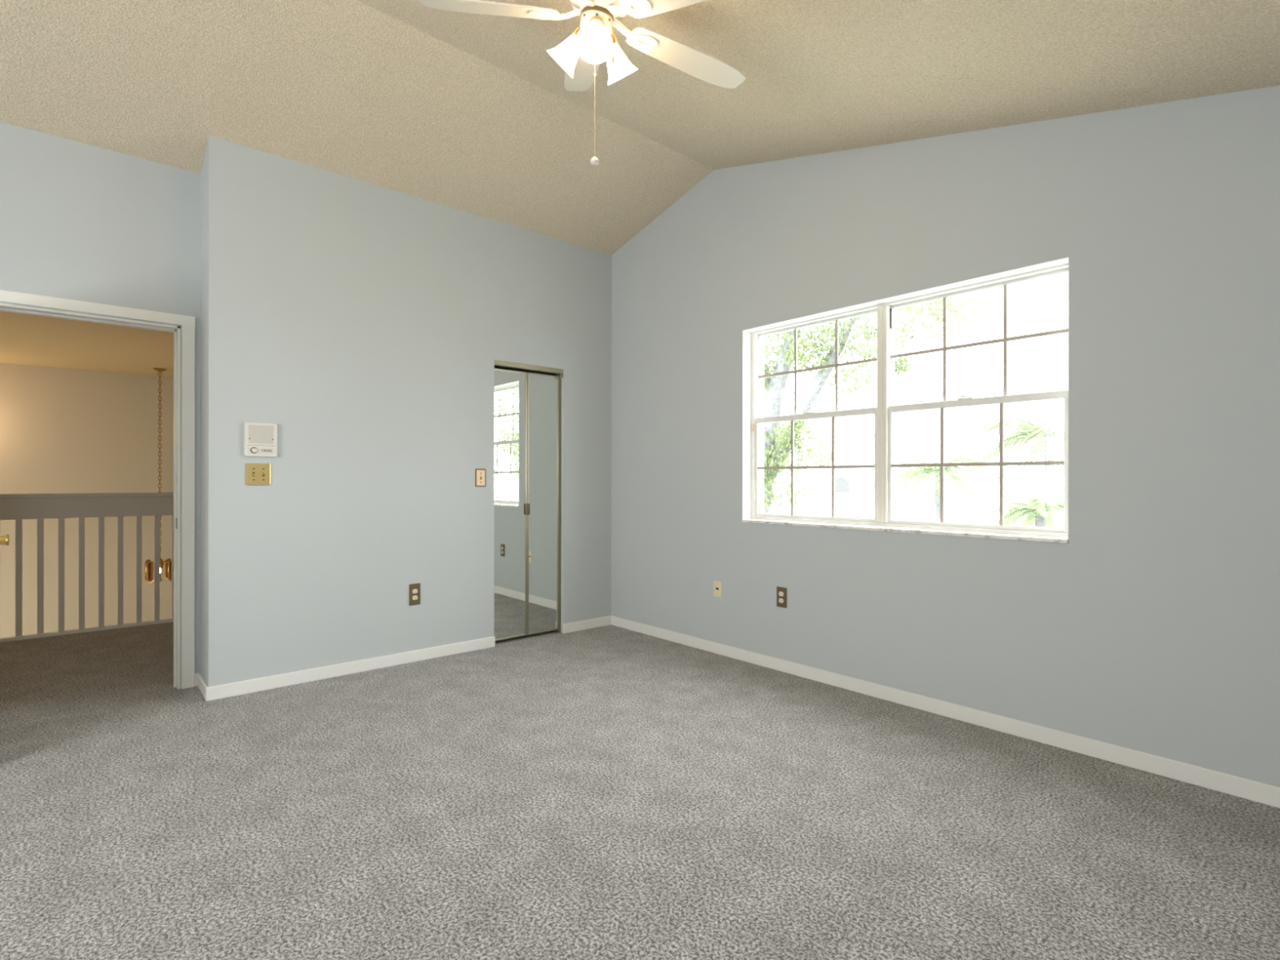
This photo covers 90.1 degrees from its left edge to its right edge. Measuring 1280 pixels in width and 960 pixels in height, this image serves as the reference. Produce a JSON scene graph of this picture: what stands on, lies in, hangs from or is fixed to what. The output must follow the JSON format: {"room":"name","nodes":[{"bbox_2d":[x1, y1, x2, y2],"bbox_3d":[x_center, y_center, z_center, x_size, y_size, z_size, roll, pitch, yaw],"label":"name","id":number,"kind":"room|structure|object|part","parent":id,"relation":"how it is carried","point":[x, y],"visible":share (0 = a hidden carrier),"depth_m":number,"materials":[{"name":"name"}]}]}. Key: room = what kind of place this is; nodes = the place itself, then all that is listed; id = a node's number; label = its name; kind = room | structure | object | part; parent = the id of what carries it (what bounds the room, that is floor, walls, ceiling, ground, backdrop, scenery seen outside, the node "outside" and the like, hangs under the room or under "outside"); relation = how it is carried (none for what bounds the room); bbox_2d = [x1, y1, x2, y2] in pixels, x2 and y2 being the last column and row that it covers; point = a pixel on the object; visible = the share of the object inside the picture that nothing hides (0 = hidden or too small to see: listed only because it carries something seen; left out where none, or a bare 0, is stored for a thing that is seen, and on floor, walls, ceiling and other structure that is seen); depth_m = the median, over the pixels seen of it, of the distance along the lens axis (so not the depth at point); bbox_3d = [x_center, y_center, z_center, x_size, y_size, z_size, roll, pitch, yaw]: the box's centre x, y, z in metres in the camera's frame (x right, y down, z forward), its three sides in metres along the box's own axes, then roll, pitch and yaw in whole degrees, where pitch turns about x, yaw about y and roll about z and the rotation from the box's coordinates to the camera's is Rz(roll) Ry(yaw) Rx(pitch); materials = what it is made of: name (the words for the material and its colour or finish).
{"room":"empty bedroom","nodes":[
{"label":"empty bedroom","id":0,"kind":"room"},
{"bbox_2d":[0,534,9,545],"bbox_3d":[-2.817,0.157,2.793,0.122,1.973,0.705,0,0,-41],"label":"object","id":1,"kind":"structure","parent":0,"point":[4,540],"depth_m":2.59,"materials":[{"name":"gold metal"}]},
{"bbox_2d":[0,363,173,638],"bbox_3d":[-7.135,1.305,7.059,3.950,5.190,0.100,0,0,-41],"label":"wall","id":2,"kind":"structure","parent":0,"point":[63,431],"depth_m":7.50,"materials":[{"name":"beige paint"}]},
{"bbox_2d":[0,311,173,377],"bbox_3d":[-5.318,-1.338,4.985,3.950,0.100,5.610,0,0,-41],"label":"ceiling","id":3,"kind":"structure","parent":0,"point":[28,340],"depth_m":6.13,"materials":[{"name":"beige paint"}]},
{"bbox_2d":[144,368,171,582],"bbox_3d":[-5.564,-0.056,7.406,0.265,2.464,0.265,0,0,-41],"label":"chandelier","id":4,"kind":"object","parent":3,"relation":"hanging from","point":[149,565],"visible":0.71,"depth_m":7.39,"materials":[{"name":"gold metal"}]},
{"bbox_3d":[-5.701,1.046,7.407,0.015,0.251,0.087,0,0,0],"label":"oval frame","id":5,"kind":"part","parent":4,"relation":"part of","materials":[{"name":"gold metal"}]},
{"bbox_3d":[-5.566,1.046,7.269,0.072,0.236,0.004,0,0,0],"label":"glass panel","id":6,"kind":"part","parent":4,"relation":"part of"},
{"bbox_3d":[-5.566,1.046,7.271,0.087,0.251,0.015,0,0,0],"label":"oval frame","id":7,"kind":"part","parent":4,"relation":"part of","materials":[{"name":"gold metal"}]},
{"bbox_3d":[-5.564,-0.186,7.406,0.026,2.135,0.026,0,0,4],"label":"chain","id":8,"kind":"part","parent":4,"relation":"part of","materials":[{"name":"gold metal"}]},
{"bbox_3d":[-5.566,1.002,7.406,0.084,0.350,0.084,0,0,-41],"label":"stem","id":9,"kind":"part","parent":4,"relation":"part of","materials":[{"name":"gold metal"}]},
{"bbox_3d":[-5.565,1.046,7.541,0.087,0.251,0.015,0,0,0],"label":"oval frame","id":10,"kind":"part","parent":4,"relation":"part of","materials":[{"name":"gold metal"}]},
{"bbox_3d":[-5.565,1.046,7.543,0.072,0.236,0.004,0,0,0],"label":"glass panel","id":11,"kind":"part","parent":4,"relation":"part of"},
{"bbox_3d":[-5.431,1.046,7.405,0.015,0.251,0.087,0,0,0],"label":"oval frame","id":12,"kind":"part","parent":4,"relation":"part of","materials":[{"name":"gold metal"}]},
{"bbox_3d":[-5.429,1.047,7.405,0.004,0.236,0.072,0,0,0],"label":"glass panel","id":13,"kind":"part","parent":4,"relation":"part of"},
{"bbox_2d":[0,121,199,688],"bbox_3d":[-3.417,-0.284,2.848,3.800,2.879,0.112,0,0,-41],"label":"wall","id":14,"kind":"structure","parent":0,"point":[79,221],"depth_m":3.33,"materials":[{"name":"grey paint"}]},
{"bbox_2d":[0,289,195,689],"bbox_3d":[-2.857,0.122,3.339,0.862,2.067,0.142,0,0,-41],"label":"door frame","id":15,"kind":"structure","parent":14,"relation":"attached to","point":[188,322],"depth_m":3.54,"materials":[{"name":"white paint"}]},
{"bbox_2d":[195,672,199,686],"bbox_3d":[-2.483,1.120,3.584,0.024,0.073,0.012,0,0,-41],"label":"baseboard","id":16,"kind":"structure","parent":14,"relation":"attached to","point":[196,674],"depth_m":3.58,"materials":[{"name":"white paint"}]},
{"bbox_2d":[200,148,206,682],"bbox_3d":[-2.363,-0.312,3.544,0.100,2.937,0.228,0,0,-41],"label":"wall","id":17,"kind":"structure","parent":0,"point":[203,171],"depth_m":3.50,"materials":[{"name":"grey paint"}]},
{"bbox_2d":[197,673,208,699],"bbox_3d":[-2.370,1.120,3.465,0.012,0.073,0.316,0,0,-41],"label":"baseboard","id":18,"kind":"structure","parent":17,"relation":"attached to","point":[202,685],"depth_m":3.45,"materials":[{"name":"white paint"}]},
{"bbox_2d":[205,135,611,686],"bbox_3d":[-1.277,-0.324,4.276,2.699,2.962,0.100,0,0,-41],"label":"wall","id":19,"kind":"structure","parent":0,"point":[369,323],"depth_m":3.89,"materials":[{"name":"grey paint"}]},
{"bbox_2d":[245,463,271,484],"bbox_3d":[-2.084,-0.031,3.493,0.118,0.119,0.018,0,0,-41],"label":"light switch","id":20,"kind":"object","parent":19,"relation":"attached to","point":[255,473],"visible":1,"depth_m":3.49,"materials":[{"name":"gold metal"}]},
{"bbox_2d":[244,422,276,457],"bbox_3d":[-2.071,-0.219,3.493,0.155,0.184,0.034,0,0,-41],"label":"intercom","id":21,"kind":"object","parent":19,"relation":"attached to","point":[260,438],"visible":1,"depth_m":3.49,"materials":[{"name":"white plastic"}]},
{"bbox_3d":[-2.090,-0.161,3.463,0.025,0.025,0.012,0,0,-41],"label":"volume knob","id":22,"kind":"part","parent":21,"relation":"part of","materials":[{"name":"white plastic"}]},
{"bbox_2d":[248,424,273,444],"bbox_3d":[-2.068,-0.249,3.490,0.120,0.100,0.004,0,0,-41],"label":"speaker grille","id":23,"kind":"object","parent":21,"relation":"attached to","point":[257,433],"depth_m":3.49,"materials":[{"name":"grey plastic"}]},
{"bbox_2d":[205,635,495,701],"bbox_3d":[-1.637,1.121,3.889,1.673,0.073,0.012,0,0,-41],"label":"baseboard","id":24,"kind":"structure","parent":19,"relation":"attached to","point":[237,688],"depth_m":3.77,"materials":[{"name":"white paint"}]},
{"bbox_2d":[408,582,420,605],"bbox_3d":[-1.433,0.728,4.069,0.072,0.136,0.009,0,0,-41],"label":"wall outlet","id":25,"kind":"object","parent":19,"relation":"attached to","point":[414,588],"visible":1,"depth_m":4.07,"materials":[{"name":"brown metal"}]},
{"bbox_2d":[412,595,417,599],"bbox_3d":[-1.432,0.749,4.068,0.033,0.027,0.004,0,0,-41],"label":"receptacle","id":26,"kind":"object","parent":25,"relation":"attached to","point":[414,597],"depth_m":4.07,"materials":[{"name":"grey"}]},
{"bbox_2d":[475,468,485,486],"bbox_3d":[-1.086,-0.015,4.366,0.078,0.123,0.018,0,0,-41],"label":"light switch","id":27,"kind":"object","parent":19,"relation":"attached to","point":[480,473],"visible":1,"depth_m":4.37,"materials":[{"name":"beige plastic"}]},
{"bbox_3d":[-1.088,-0.015,4.369,0.062,0.107,0.004,0,0,-41],"label":"plate","id":28,"kind":"part","parent":27,"relation":"part of","materials":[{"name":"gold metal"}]},
{"bbox_2d":[493,360,563,640],"bbox_3d":[-0.818,0.161,4.657,0.577,1.991,0.072,0,0,-41],"label":"door","id":29,"kind":"structure","parent":19,"relation":"in","point":[527,405],"depth_m":4.65,"materials":[{"name":"silver mirror"}]},
{"bbox_3d":[-0.941,0.173,4.579,0.285,1.913,0.020,0,0,-41],"label":"mirror panel","id":30,"kind":"part","parent":29,"relation":"part of","materials":[{"name":"silver metal"}]},
{"bbox_3d":[-0.939,0.173,4.577,0.286,1.921,0.029,0,0,-41],"label":"panel frame","id":31,"kind":"part","parent":29,"relation":"part of","materials":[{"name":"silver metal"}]},
{"bbox_3d":[-0.727,0.174,4.766,0.275,1.913,0.020,0,0,-41],"label":"mirror panel","id":32,"kind":"part","parent":29,"relation":"part of","materials":[{"name":"silver metal"}]},
{"bbox_3d":[-0.726,0.174,4.764,0.276,1.921,0.029,0,0,-41],"label":"panel frame","id":33,"kind":"part","parent":29,"relation":"part of","materials":[{"name":"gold metal"}]},
{"bbox_2d":[563,615,611,633],"bbox_3d":[-0.402,1.122,4.970,0.465,0.073,0.012,0,0,-41],"label":"baseboard","id":34,"kind":"structure","parent":19,"relation":"attached to","point":[606,620],"depth_m":4.96,"materials":[{"name":"white paint"}]},
{"bbox_2d":[494,366,555,375],"bbox_3d":[-1.073,-0.142,4.953,1.100,2.600,0.650,0,0,-41],"label":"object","id":35,"kind":"structure","parent":0,"point":[495,366],"depth_m":5.36,"materials":[{"name":"metal"}]},
{"bbox_2d":[0,622,1279,959],"bbox_3d":[-1.426,1.283,2.089,5.800,0.250,7.800,0,0,-41],"label":"floor","id":36,"kind":"structure","parent":0,"point":[610,792],"depth_m":2.13,"materials":[{"name":"carpet"}]},
{"bbox_2d":[0,618,173,642],"bbox_3d":[-4.782,1.292,4.368,3.750,0.322,0.050,0,0,-41],"label":"trim","id":37,"kind":"structure","parent":36,"relation":"attached to","point":[166,620],"depth_m":4.84,"materials":[{"name":"white paint"}]},
{"bbox_2d":[0,492,173,636],"bbox_3d":[-4.791,0.616,4.379,3.740,1.030,0.080,0,0,-41],"label":"balcony railing","id":38,"kind":"object","parent":37,"relation":"on","point":[17,507],"visible":0.62,"depth_m":4.84,"materials":[{"name":"grey paint"}]},
{"bbox_3d":[-4.790,0.116,4.379,3.740,0.030,0.080,0,0,-41],"label":"handrail","id":39,"kind":"part","parent":38,"relation":"part of","materials":[{"name":"grey paint"}]},
{"bbox_2d":[0,0,1279,254],"bbox_3d":[-0.684,-1.615,1.419,6.070,1.242,5.860,0,0,-41],"label":"ceiling","id":40,"kind":"structure","parent":0,"point":[471,113],"depth_m":2.97,"materials":[{"name":"beige paint"}]},
{"bbox_2d":[417,0,746,165],"bbox_3d":[-0.176,-1.476,2.232,1.248,0.692,1.205,0,0,22],"label":"ceiling fan","id":41,"kind":"object","parent":40,"relation":"hanging from","point":[580,55],"visible":1,"depth_m":2.31,"materials":[{"name":"beige"}]},
{"bbox_3d":[-0.544,-1.705,2.309,0.413,0.032,0.425,-1,13,-41],"label":"blade","id":42,"kind":"part","parent":41,"relation":"part of","materials":[{"name":"white wood"}]},
{"bbox_3d":[-0.280,-1.557,2.336,0.120,0.143,0.136,-1,13,-41],"label":"lamp shade","id":43,"kind":"part","parent":41,"relation":"part of","materials":[{"name":"white glass"}]},
{"bbox_3d":[-0.210,-1.603,2.306,0.058,0.054,0.070,-1,13,-41],"label":"lamp arm","id":44,"kind":"part","parent":41,"relation":"part of","materials":[{"name":"gold metal"}]},
{"bbox_3d":[-0.237,-1.722,2.660,0.315,0.032,0.489,-1,13,-41],"label":"blade","id":45,"kind":"part","parent":41,"relation":"part of","materials":[{"name":"white wood"}]},
{"bbox_3d":[-0.158,-1.520,2.175,0.118,0.142,0.123,0,0,-37],"label":"lamp shade","id":46,"kind":"part","parent":41,"relation":"part of","materials":[{"name":"white glass"}]},
{"bbox_3d":[-0.162,-1.367,2.291,0.008,0.423,0.009,0,0,14],"label":"pull chain","id":47,"kind":"part","parent":41,"relation":"part of","materials":[{"name":"gold metal"}]},
{"bbox_3d":[-0.162,-1.143,2.291,0.032,0.028,0.032,-1,13,-41],"label":"chain knob","id":48,"kind":"part","parent":41,"relation":"part of","materials":[{"name":"beige plastic"}]},
{"bbox_3d":[-0.154,-1.534,2.203,0.040,0.048,0.043,-1,13,-41],"label":"bulb","id":49,"kind":"part","parent":41,"relation":"part of","materials":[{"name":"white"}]},
{"bbox_3d":[-0.150,-1.584,2.235,0.057,0.052,0.069,0,0,24],"label":"lamp arm","id":50,"kind":"part","parent":41,"relation":"part of","materials":[{"name":"gold metal"}]},
{"bbox_3d":[-0.097,-1.547,2.274,0.012,0.133,0.012,0,0,6],"label":"pull chain","id":51,"kind":"part","parent":41,"relation":"part of","materials":[{"name":"gold metal"}]},
{"bbox_3d":[-0.117,-1.593,2.321,0.070,0.054,0.057,-1,13,-41],"label":"lamp arm","id":52,"kind":"part","parent":41,"relation":"part of","materials":[{"name":"gold metal"}]},
{"bbox_3d":[-0.080,-1.534,2.379,0.136,0.142,0.118,0,0,-22],"label":"lamp shade","id":53,"kind":"part","parent":41,"relation":"part of","materials":[{"name":"white glass"}]},
{"bbox_3d":[0.143,-1.561,2.027,0.171,0.032,0.526,-1,13,-41],"label":"blade","id":54,"kind":"part","parent":41,"relation":"part of","materials":[{"name":"white wood"}]},
{"bbox_3d":[0.187,-1.634,2.485,0.524,0.022,0.134,0,0,-31],"label":"blade","id":55,"kind":"part","parent":41,"relation":"part of","materials":[{"name":"white wood"}]},
{"bbox_2d":[611,85,1279,786],"bbox_3d":[1.599,-0.336,3.205,0.220,3.495,5.500,0,0,-41],"label":"wall","id":56,"kind":"structure","parent":0,"point":[1155,629],"depth_m":2.83,"materials":[{"name":"grey paint"}]},
{"bbox_2d":[713,580,721,597],"bbox_3d":[0.518,0.728,4.266,0.007,0.106,0.072,0,0,-41],"label":"phone jack","id":57,"kind":"object","parent":56,"relation":"attached to","point":[717,584],"visible":1,"depth_m":4.26,"materials":[{"name":"beige plastic"}]},
{"bbox_2d":[776,586,786,608],"bbox_3d":[0.858,0.711,3.876,0.009,0.122,0.074,0,0,-41],"label":"wall outlet","id":58,"kind":"object","parent":56,"relation":"attached to","point":[781,593],"visible":1,"depth_m":3.87,"materials":[{"name":"brown metal"}]},
{"bbox_2d":[778,598,783,603],"bbox_3d":[0.857,0.732,3.875,0.004,0.027,0.033,0,0,-41],"label":"receptacle","id":59,"kind":"object","parent":58,"relation":"attached to","point":[780,600],"depth_m":3.87,"materials":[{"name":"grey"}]},
{"bbox_2d":[742,257,1068,543],"bbox_3d":[1.315,-0.345,3.486,0.178,1.235,1.804,0,0,-41],"label":"window","id":60,"kind":"structure","parent":56,"relation":"in","point":[884,465],"depth_m":3.47,"materials":[{"name":"white"}]},
{"bbox_3d":[1.035,-0.085,3.837,0.024,0.634,0.846,0,0,-41],"label":"sash","id":61,"kind":"part","parent":60,"relation":"part of","materials":[{"name":"white"}]},
{"bbox_3d":[1.058,-0.660,3.856,0.024,0.580,0.846,0,0,-41],"label":"sash","id":62,"kind":"part","parent":60,"relation":"part of","materials":[{"name":"white"}]},
{"bbox_3d":[1.282,0.264,3.458,0.092,0.018,1.802,0,0,-41],"label":"marble sill","id":63,"kind":"part","parent":60,"relation":"part of","materials":[{"name":"white stone"}]},
{"bbox_3d":[1.631,-0.084,3.156,0.024,0.634,0.841,0,0,-41],"label":"sash","id":64,"kind":"part","parent":60,"relation":"part of","materials":[{"name":"white"}]},
{"bbox_3d":[1.654,-0.659,3.175,0.024,0.580,0.841,0,0,-41],"label":"sash","id":65,"kind":"part","parent":60,"relation":"part of","materials":[{"name":"white"}]},
{"bbox_2d":[611,615,1279,808],"bbox_3d":[1.514,1.125,3.124,0.012,0.073,5.288,0,0,-41],"label":"baseboard","id":66,"kind":"structure","parent":56,"relation":"attached to","point":[1255,791],"depth_m":2.92,"materials":[{"name":"white paint"}]},
{"label":"outside","id":67,"kind":"structure","parent":0,"visible":0},
{"bbox_3d":[29.984,4.113,31.564,79.700,0.150,120.000,0,0,-41],"label":"ground","id":68,"kind":"structure","parent":67,"visible":0},
{"bbox_2d":[764,293,989,513],"bbox_3d":[3.212,-0.190,10.592,1.971,8.448,4.700,0,0,-41],"label":"tree","id":69,"kind":"object","parent":68,"relation":"on","point":[776,451],"visible":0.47,"depth_m":10.50,"materials":[{"name":"green plant"}]},
{"bbox_2d":[772,380,1068,537],"bbox_3d":[11.555,0.323,25.069,9.200,7.410,19.700,0,0,-41],"label":"house","id":70,"kind":"structure","parent":68,"relation":"on","point":[917,433],"depth_m":21.83,"materials":[{"name":"white paint"}]},
{"bbox_2d":[869,455,998,530],"bbox_3d":[6.389,1.754,13.767,2.577,4.546,2.812,0,0,-41],"label":"palm","id":71,"kind":"object","parent":68,"relation":"on","point":[914,472],"visible":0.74,"depth_m":13.45,"materials":[{"name":"green plant"}]},
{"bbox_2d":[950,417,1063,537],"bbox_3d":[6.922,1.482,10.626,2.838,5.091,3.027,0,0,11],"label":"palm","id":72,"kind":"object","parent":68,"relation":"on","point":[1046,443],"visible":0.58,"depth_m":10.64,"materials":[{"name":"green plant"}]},
{"bbox_2d":[968,495,1063,537],"bbox_3d":[5.426,2.115,8.770,1.678,3.823,1.651,0,0,17],"label":"palm","id":73,"kind":"object","parent":68,"relation":"on","point":[1030,507],"visible":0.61,"depth_m":8.55,"materials":[{"name":"green plant"}]}
]}

